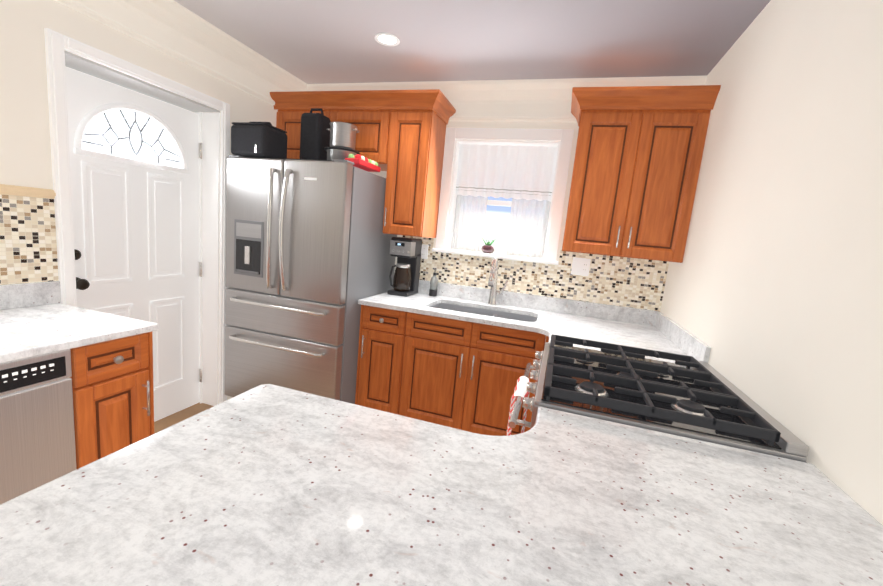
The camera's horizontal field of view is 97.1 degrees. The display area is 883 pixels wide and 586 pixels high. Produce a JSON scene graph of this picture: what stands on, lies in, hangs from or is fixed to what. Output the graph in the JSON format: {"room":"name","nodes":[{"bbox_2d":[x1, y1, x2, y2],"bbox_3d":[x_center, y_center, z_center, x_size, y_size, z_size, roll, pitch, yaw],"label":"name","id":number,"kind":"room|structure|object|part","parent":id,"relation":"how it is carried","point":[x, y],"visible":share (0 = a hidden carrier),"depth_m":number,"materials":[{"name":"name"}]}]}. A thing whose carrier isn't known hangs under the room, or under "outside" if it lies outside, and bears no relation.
{"room":"kitchen","nodes":[
{"label":"kitchen","id":0,"kind":"room"},
{"bbox_2d":[0,0,277,403],"bbox_3d":[-2.077,-0.244,1.344,0.250,2.500,4.600,8,9,16],"label":"wall","id":1,"kind":"structure","parent":0,"point":[25,152],"depth_m":1.71,"materials":[{"name":"paint"}]},
{"bbox_2d":[0,184,58,284],"bbox_3d":[-1.978,-0.190,1.213,0.026,0.421,1.268,8,9,16],"label":"backsplash","id":2,"kind":"structure","parent":1,"relation":"attached to","point":[28,249],"depth_m":1.72,"materials":[{"name":"tile"}]},
{"bbox_2d":[65,67,201,421],"bbox_3d":[-1.801,-0.137,2.357,0.121,2.024,0.813,8,9,16],"label":"entry door","id":3,"kind":"structure","parent":1,"relation":"in","point":[134,162],"depth_m":2.32,"materials":[{"name":"paint"}]},
{"bbox_2d":[44,28,229,405],"bbox_3d":[-1.757,-0.172,2.332,0.240,2.120,0.975,8,9,16],"label":"door frame","id":4,"kind":"structure","parent":1,"relation":"attached to","point":[214,141],"depth_m":2.39,"materials":[{"name":"paint"}]},
{"bbox_2d":[54,0,305,104],"bbox_3d":[-1.806,-1.328,1.125,0.100,0.250,4.600,8,9,16],"label":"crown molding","id":5,"kind":"structure","parent":1,"relation":"attached to","point":[175,30],"depth_m":2.28,"materials":[{"name":"paint"}]},
{"bbox_2d":[154,402,212,433],"bbox_3d":[-0.675,1.229,1.086,3.450,0.060,5.100,8,9,16],"label":"floor","id":6,"kind":"structure","parent":0,"point":[175,418],"depth_m":2.68,"materials":[{"name":"brown wood"}]},
{"bbox_2d":[0,349,76,504],"bbox_3d":[-1.749,0.625,1.267,0.628,0.870,0.617,8,9,16],"label":"dishwasher","id":7,"kind":"object","parent":6,"relation":"on","point":[37,440],"visible":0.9,"depth_m":1.34,"materials":[{"name":"metal"}]},
{"bbox_2d":[69,332,153,468],"bbox_3d":[-1.629,0.567,1.711,0.605,0.876,0.294,8,9,16],"label":"base cabinet","id":8,"kind":"object","parent":6,"relation":"on","point":[113,395],"visible":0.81,"depth_m":1.56,"materials":[{"name":"brown wood"}]},
{"bbox_2d":[0,281,157,363],"bbox_3d":[-1.940,0.217,0.436,0.644,0.137,2.813,8,9,16],"label":"countertop","id":9,"kind":"structure","parent":8,"relation":"on","point":[37,318],"depth_m":1.57,"materials":[{"name":"stone"}]},
{"bbox_2d":[224,155,396,403],"bbox_3d":[-0.969,-0.023,2.947,0.920,1.786,0.884,8,9,16],"label":"refrigerator","id":10,"kind":"object","parent":6,"relation":"on","point":[310,261],"visible":0.92,"depth_m":2.57,"materials":[{"name":"metal"}]},
{"bbox_2d":[231,122,286,158],"bbox_3d":[-1.236,-1.035,2.651,0.290,0.242,0.237,8,9,16],"label":"cooler bag","id":11,"kind":"object","parent":10,"relation":"on","point":[268,140],"visible":0.88,"depth_m":2.56,"materials":[{"name":"black fabric"}]},
{"bbox_2d":[283,158,333,160],"bbox_3d":[-0.805,-0.885,2.728,0.475,0.030,0.330,8,9,16],"label":"tray","id":12,"kind":"object","parent":10,"relation":"on","point":[308,159],"visible":0.04,"depth_m":2.58,"materials":[{"name":"plastic"}]},
{"bbox_2d":[300,108,330,159],"bbox_3d":[-0.900,-1.115,2.788,0.170,0.384,0.160,8,9,16],"label":"tote bag","id":13,"kind":"object","parent":12,"relation":"on","point":[314,137],"visible":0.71,"depth_m":2.72,"materials":[{"name":"black fabric"}]},
{"bbox_2d":[324,122,359,159],"bbox_3d":[-0.684,-1.019,2.695,0.240,0.263,0.240,8,9,16],"label":"stock pot","id":14,"kind":"object","parent":12,"relation":"on","point":[342,140],"visible":0.77,"depth_m":2.62,"materials":[{"name":"silver metal"}]},
{"bbox_2d":[345,154,380,171],"bbox_3d":[-0.523,-0.875,2.625,0.108,0.066,0.300,8,9,16],"label":"egg carton","id":15,"kind":"object","parent":10,"relation":"on","point":[364,163],"visible":0.98,"depth_m":2.56,"materials":[{"name":"red plastic"}]},
{"bbox_2d":[355,305,442,416],"bbox_3d":[-0.315,0.495,2.988,0.400,0.876,0.605,8,9,16],"label":"base cabinet","id":16,"kind":"object","parent":6,"relation":"on","point":[388,338],"depth_m":2.69,"materials":[{"name":"brown wood"}]},
{"bbox_2d":[407,329,537,435],"bbox_3d":[0.203,0.695,2.850,0.976,0.620,0.605,8,9,16],"label":"base cabinet","id":17,"kind":"object","parent":6,"relation":"on","point":[459,374],"depth_m":2.53,"materials":[{"name":"brown wood"}]},
{"bbox_2d":[527,332,548,365],"bbox_3d":[0.989,0.678,2.601,0.782,0.876,0.605,8,9,16],"label":"base cabinet","id":18,"kind":"object","parent":6,"relation":"on","point":[538,342],"depth_m":2.37,"materials":[{"name":"brown wood"}]},
{"bbox_2d":[358,280,710,362],"bbox_3d":[0.408,0.209,2.521,1.969,0.315,0.996,8,9,16],"label":"countertop","id":19,"kind":"structure","parent":18,"relation":"on","point":[626,326],"depth_m":2.67,"materials":[{"name":"stone"}]},
{"bbox_2d":[387,237,421,296],"bbox_3d":[-0.282,-0.208,3.019,0.169,0.435,0.246,8,9,16],"label":"coffee maker","id":20,"kind":"object","parent":19,"relation":"on","point":[405,251],"visible":0.98,"depth_m":2.95,"materials":[{"name":"black plastic"}]},
{"bbox_2d":[429,268,437,295],"bbox_3d":[-0.060,-0.087,3.072,0.064,0.223,0.077,8,9,16],"label":"soap dispenser","id":21,"kind":"object","parent":19,"relation":"on","point":[433,285],"visible":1,"depth_m":3.06,"materials":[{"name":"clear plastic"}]},
{"bbox_2d":[487,257,507,304],"bbox_3d":[0.411,-0.082,2.857,0.135,0.364,0.197,8,9,16],"label":"faucet","id":22,"kind":"object","parent":19,"relation":"on","point":[492,281],"visible":1,"depth_m":2.91,"materials":[{"name":"silver metal"}]},
{"bbox_2d":[506,334,808,462],"bbox_3d":[0.652,0.759,1.566,0.799,0.966,0.782,8,9,16],"label":"range","id":23,"kind":"object","parent":6,"relation":"on","point":[692,397],"visible":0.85,"depth_m":1.30,"materials":[{"name":"metal"}]},
{"bbox_3d":[0.078,0.918,0.471,1.250,0.875,1.656,8,9,16],"label":"base cabinet","id":24,"kind":"object","parent":6,"relation":"on","visible":0},
{"bbox_2d":[0,384,882,585],"bbox_3d":[-0.043,0.471,0.296,1.501,0.032,1.957,8,9,16],"label":"countertop","id":25,"kind":"structure","parent":24,"relation":"on","point":[267,485],"depth_m":0.71,"materials":[{"name":"stone"}]},
{"bbox_2d":[174,0,770,83],"bbox_3d":[-0.437,-1.301,0.698,3.450,0.080,5.100,8,9,16],"label":"ceiling","id":26,"kind":"structure","parent":0,"point":[320,41],"depth_m":2.17,"materials":[{"name":"paint"}]},
{"bbox_2d":[374,33,399,45],"bbox_3d":[-0.320,-1.490,2.297,0.148,0.007,0.148,8,9,16],"label":"recessed light","id":27,"kind":"object","parent":26,"relation":"in","point":[386,39],"visible":1,"depth_m":2.29,"materials":[{"name":"white plastic"}]},
{"bbox_2d":[370,121,622,341],"bbox_3d":[0.165,-0.315,3.191,3.450,2.500,0.250,8,9,16],"label":"wall","id":28,"kind":"structure","parent":0,"point":[523,125],"depth_m":2.82,"materials":[{"name":"paint"}]},
{"bbox_2d":[274,101,337,158],"bbox_3d":[-0.982,-1.238,3.119,0.541,0.406,0.350,8,9,16],"label":"upper cabinet","id":29,"kind":"object","parent":28,"relation":"attached to","point":[288,117],"depth_m":2.97,"materials":[{"name":"brown wood"}]},
{"bbox_2d":[338,101,389,170],"bbox_3d":[-0.583,-1.182,3.000,0.540,0.406,0.350,8,9,16],"label":"upper cabinet","id":30,"kind":"object","parent":28,"relation":"attached to","point":[371,118],"depth_m":2.80,"materials":[{"name":"brown wood"}]},
{"bbox_2d":[382,101,449,237],"bbox_3d":[-0.199,-0.881,2.917,0.306,0.901,0.350,8,9,16],"label":"upper cabinet","id":31,"kind":"object","parent":28,"relation":"attached to","point":[400,137],"depth_m":2.76,"materials":[{"name":"brown wood"}]},
{"bbox_2d":[432,128,573,264],"bbox_3d":[0.463,-0.733,3.003,0.970,0.965,0.260,8,9,16],"label":"window","id":32,"kind":"structure","parent":28,"relation":"in","point":[497,219],"depth_m":2.93,"materials":[{"name":"white wood"}]},
{"bbox_2d":[451,194,487,251],"bbox_3d":[0.226,-0.580,3.139,0.255,0.471,0.026,8,9,16],"label":"sheer curtain","id":33,"kind":"object","parent":32,"relation":"hanging from","point":[469,222],"visible":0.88,"depth_m":3.14,"materials":[{"name":"white fabric"}]},
{"bbox_2d":[481,238,496,253],"bbox_3d":[0.363,-0.373,3.038,0.128,0.126,0.108,8,9,16],"label":"plant pot","id":34,"kind":"object","parent":32,"relation":"on","point":[488,248],"visible":1,"depth_m":3.01,"materials":[{"name":"brown ceramic"}]},
{"bbox_3d":[0.485,-0.722,3.085,0.746,0.823,0.035,8,9,16],"label":"window sash","id":35,"kind":"part","parent":32,"relation":"part of","materials":[{"name":"glass"}]},
{"bbox_2d":[506,198,550,257],"bbox_3d":[0.668,-0.518,3.007,0.295,0.471,0.027,8,9,16],"label":"sheer curtain","id":36,"kind":"object","parent":32,"relation":"hanging from","point":[528,226],"visible":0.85,"depth_m":3.01,"materials":[{"name":"white fabric"}]},
{"bbox_2d":[306,76,706,121],"bbox_3d":[0.274,-1.394,2.838,2.830,0.250,0.100,8,9,16],"label":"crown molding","id":37,"kind":"structure","parent":28,"relation":"attached to","point":[522,100],"depth_m":2.78,"materials":[{"name":"paint"}]},
{"bbox_2d":[400,235,668,310],"bbox_3d":[0.586,-0.179,2.938,1.969,0.354,0.008,8,9,16],"label":"backsplash","id":38,"kind":"structure","parent":28,"relation":"attached to","point":[626,282],"depth_m":2.84,"materials":[{"name":"tile"}]},
{"bbox_2d":[421,244,428,258],"bbox_3d":[-0.143,-0.334,3.138,0.072,0.115,0.009,8,9,16],"label":"electrical outlet plate","id":39,"kind":"object","parent":38,"relation":"attached to","point":[424,252],"visible":0.9,"depth_m":3.13,"materials":[{"name":"white plastic"}]},
{"bbox_2d":[571,257,590,275],"bbox_3d":[0.999,-0.189,2.798,0.120,0.125,0.009,8,9,16],"label":"electrical outlet plate","id":40,"kind":"object","parent":38,"relation":"attached to","point":[581,266],"visible":1,"depth_m":2.79,"materials":[{"name":"white plastic"}]},
{"bbox_2d":[562,85,720,262],"bbox_3d":[1.158,-0.719,2.476,0.764,0.965,0.415,8,9,16],"label":"upper cabinet","id":41,"kind":"object","parent":28,"relation":"attached to","point":[637,161],"visible":1,"depth_m":2.32,"materials":[{"name":"brown wood"}]},
{"bbox_2d":[660,0,882,524],"bbox_3d":[0.964,0.182,0.442,0.250,2.500,4.600,8,9,16],"label":"wall","id":42,"kind":"structure","parent":0,"point":[773,295],"depth_m":1.21,"materials":[{"name":"paint"}]},
{"label":"outside","id":43,"kind":"structure","parent":0,"visible":0},
{"bbox_2d":[65,66,188,110],"bbox_3d":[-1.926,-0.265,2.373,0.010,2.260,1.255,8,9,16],"label":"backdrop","id":44,"kind":"structure","parent":43,"point":[124,87],"depth_m":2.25,"materials":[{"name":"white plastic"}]},
{"bbox_3d":[0.502,-1.109,2.960,0.744,0.011,0.012,8,9,16],"label":"curtain rod","id":45,"kind":"object","parent":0,"visible":0},
{"bbox_2d":[455,144,557,201],"bbox_3d":[0.474,-0.916,2.957,0.740,0.389,0.032,8,9,16],"label":"window blind","id":46,"kind":"object","parent":45,"relation":"hanging from","point":[514,172],"visible":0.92,"depth_m":2.95,"materials":[{"name":"white fabric"}]}
]}

